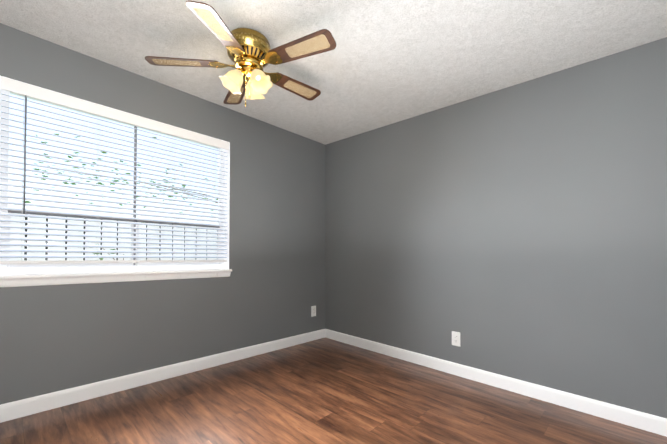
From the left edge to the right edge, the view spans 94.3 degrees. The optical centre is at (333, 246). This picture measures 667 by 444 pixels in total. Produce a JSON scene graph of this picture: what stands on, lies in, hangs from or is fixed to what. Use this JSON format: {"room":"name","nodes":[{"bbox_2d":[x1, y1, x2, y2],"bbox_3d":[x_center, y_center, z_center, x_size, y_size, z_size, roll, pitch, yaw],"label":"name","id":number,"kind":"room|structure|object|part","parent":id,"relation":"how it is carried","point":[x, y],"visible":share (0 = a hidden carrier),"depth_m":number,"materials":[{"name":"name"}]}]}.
{"room":"empty bedroom","nodes":[
{"label":"empty bedroom","id":0,"kind":"room"},
{"bbox_2d":[0,23,324,404],"bbox_3d":[-1.450,-0.070,2.620,0.150,2.622,4.050,-1,-1,43],"label":"wall","id":1,"kind":"structure","parent":0,"point":[54,338],"depth_m":2.65,"materials":[{"name":"grey paint"}]},
{"bbox_2d":[0,84,224,274],"bbox_3d":[-1.613,-0.417,2.521,0.053,1.249,1.515,-1,-1,43],"label":"window","id":2,"kind":"structure","parent":1,"relation":"in","point":[49,268],"depth_m":2.32,"materials":[{"name":"white plastic"}]},
{"bbox_2d":[0,76,228,263],"bbox_3d":[-1.550,-0.450,2.461,0.068,1.180,1.505,-1,-1,43],"label":"window blinds","id":3,"kind":"object","parent":2,"relation":"attached to","point":[21,88],"visible":1,"depth_m":2.27,"materials":[{"name":"white plastic"}]},
{"bbox_3d":[-1.554,0.117,2.456,0.050,0.045,1.499,-1,-1,43],"label":"rail","id":4,"kind":"part","parent":3,"relation":"part of","materials":[{"name":"white plastic"}]},
{"bbox_2d":[0,76,229,268],"bbox_3d":[-1.559,-0.417,2.470,0.093,1.251,1.516,-1,-1,43],"label":"window frame","id":5,"kind":"object","parent":1,"relation":"in","point":[227,185],"visible":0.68,"depth_m":3.00,"materials":[{"name":"white wood"}]},
{"bbox_2d":[0,272,230,286],"bbox_3d":[-1.515,0.243,2.417,0.026,0.072,1.525,-1,-1,43],"label":"apron","id":6,"kind":"object","parent":1,"relation":"attached to","point":[51,281],"visible":0.85,"depth_m":2.24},
{"bbox_2d":[0,269,231,279],"bbox_3d":[-1.564,0.207,2.464,0.192,0.045,1.537,-1,-1,43],"label":"window sill","id":7,"kind":"structure","parent":1,"relation":"attached to","point":[42,275],"depth_m":2.26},
{"bbox_2d":[0,329,324,422],"bbox_3d":[-1.395,1.038,2.541,0.014,0.160,3.736,-1,-1,43],"label":"baseboard","id":8,"kind":"structure","parent":1,"relation":"attached to","point":[31,406],"depth_m":2.39,"materials":[{"name":"white wood"}]},
{"bbox_2d":[311,306,315,316],"bbox_3d":[-0.240,0.784,3.765,0.008,0.126,0.076,-1,-1,43],"label":"electrical outlet","id":9,"kind":"object","parent":1,"relation":"attached to","point":[313,310],"visible":1,"depth_m":3.76,"materials":[{"name":"white plastic"}]},
{"bbox_2d":[0,337,666,443],"bbox_3d":[-0.144,1.157,1.361,3.450,0.227,3.750,-1,-1,43],"label":"floor","id":10,"kind":"structure","parent":0,"point":[325,390],"depth_m":2.08,"materials":[{"name":"wood"}]},
{"bbox_2d":[0,0,666,144],"bbox_3d":[-0.144,-1.402,1.402,3.750,0.236,4.050,-1,-1,43],"label":"ceiling","id":11,"kind":"structure","parent":0,"point":[384,63],"depth_m":2.01,"materials":[{"name":"white paint"}]},
{"bbox_2d":[145,0,335,106],"bbox_3d":[-0.520,-1.120,2.058,1.186,0.446,1.130,-1,-1,43],"label":"fan","id":12,"kind":"object","parent":11,"relation":"hanging from","point":[251,54],"visible":1,"depth_m":1.93,"materials":[{"name":"brown wood"}]},
{"bbox_3d":[-0.944,-1.159,1.952,0.328,0.054,0.393,-1,-1,43],"label":"blade","id":13,"kind":"part","parent":12,"relation":"part of","materials":[{"name":"brown wood"}]},
{"bbox_3d":[-0.602,-1.142,1.630,0.325,0.078,0.394,-1,-1,43],"label":"blade","id":14,"kind":"part","parent":12,"relation":"part of","materials":[{"name":"brown wood"}]},
{"bbox_3d":[-0.652,-1.063,1.975,0.150,0.154,0.142,-1,-1,43],"label":"lamp shade","id":15,"kind":"part","parent":12,"relation":"part of","materials":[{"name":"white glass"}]},
{"bbox_3d":[-0.740,-1.182,2.377,0.429,0.032,0.234,-1,-1,43],"label":"blade","id":16,"kind":"part","parent":12,"relation":"part of","materials":[{"name":"brown wood"}]},
{"bbox_3d":[-0.546,-1.059,2.138,0.147,0.154,0.142,-1,-1,43],"label":"lamp shade","id":17,"kind":"part","parent":12,"relation":"part of","materials":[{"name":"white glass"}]},
{"bbox_3d":[-0.460,-1.061,1.963,0.145,0.153,0.147,-1,-1,43],"label":"lamp shade","id":18,"kind":"part","parent":12,"relation":"part of","materials":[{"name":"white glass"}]},
{"bbox_3d":[-0.279,-1.192,2.314,0.138,0.041,0.427,-1,-1,43],"label":"blade","id":19,"kind":"part","parent":12,"relation":"part of","materials":[{"name":"brown wood"}]},
{"bbox_3d":[-0.190,-1.186,1.857,0.429,0.036,0.234,-1,-1,43],"label":"blade","id":20,"kind":"part","parent":12,"relation":"part of","materials":[{"name":"brown wood"}]},
{"bbox_2d":[325,37,666,417],"bbox_3d":[1.253,-0.011,2.743,3.600,2.616,0.150,-1,-1,43],"label":"wall","id":21,"kind":"structure","parent":0,"point":[518,231],"depth_m":2.41,"materials":[{"name":"grey paint"}]},
{"bbox_2d":[452,331,459,346],"bbox_3d":[1.095,0.824,2.770,0.076,0.126,0.008,-1,-1,43],"label":"electrical outlet","id":22,"kind":"object","parent":21,"relation":"attached to","point":[455,338],"visible":1,"depth_m":2.77,"materials":[{"name":"white plastic"}]},
{"bbox_2d":[325,329,666,436],"bbox_3d":[1.142,1.094,2.717,3.450,0.157,0.014,-1,-1,43],"label":"baseboard","id":23,"kind":"structure","parent":21,"relation":"attached to","point":[634,418],"depth_m":2.39,"materials":[{"name":"white wood"}]},
{"label":"outside","id":24,"kind":"structure","parent":0,"visible":0},
{"bbox_3d":[-6.620,1.434,7.332,13.830,0.551,20.000,-1,-1,43],"label":"lawn","id":25,"kind":"structure","parent":24,"visible":0},
{"bbox_2d":[93,243,123,259],"bbox_3d":[-1.996,0.686,3.032,0.440,1.481,0.785,-1,-1,43],"label":"shrub","id":26,"kind":"object","parent":25,"relation":"on","point":[107,253],"depth_m":2.96,"materials":[{"name":"green plant"}]},
{"bbox_2d":[10,213,216,260],"bbox_3d":[-2.005,0.573,3.689,0.080,1.898,11.051,-1,-1,43],"label":"fence","id":27,"kind":"object","parent":25,"relation":"on","point":[63,237],"depth_m":3.22,"materials":[{"name":"brown wood"}]},
{"bbox_2d":[25,134,217,215],"bbox_3d":[-1.947,-0.411,6.327,1.957,3.800,6.227,-1,-1,43],"label":"tree","id":28,"kind":"object","parent":25,"relation":"on","point":[103,152],"depth_m":5.12,"materials":[{"name":"green plant"}]}
]}

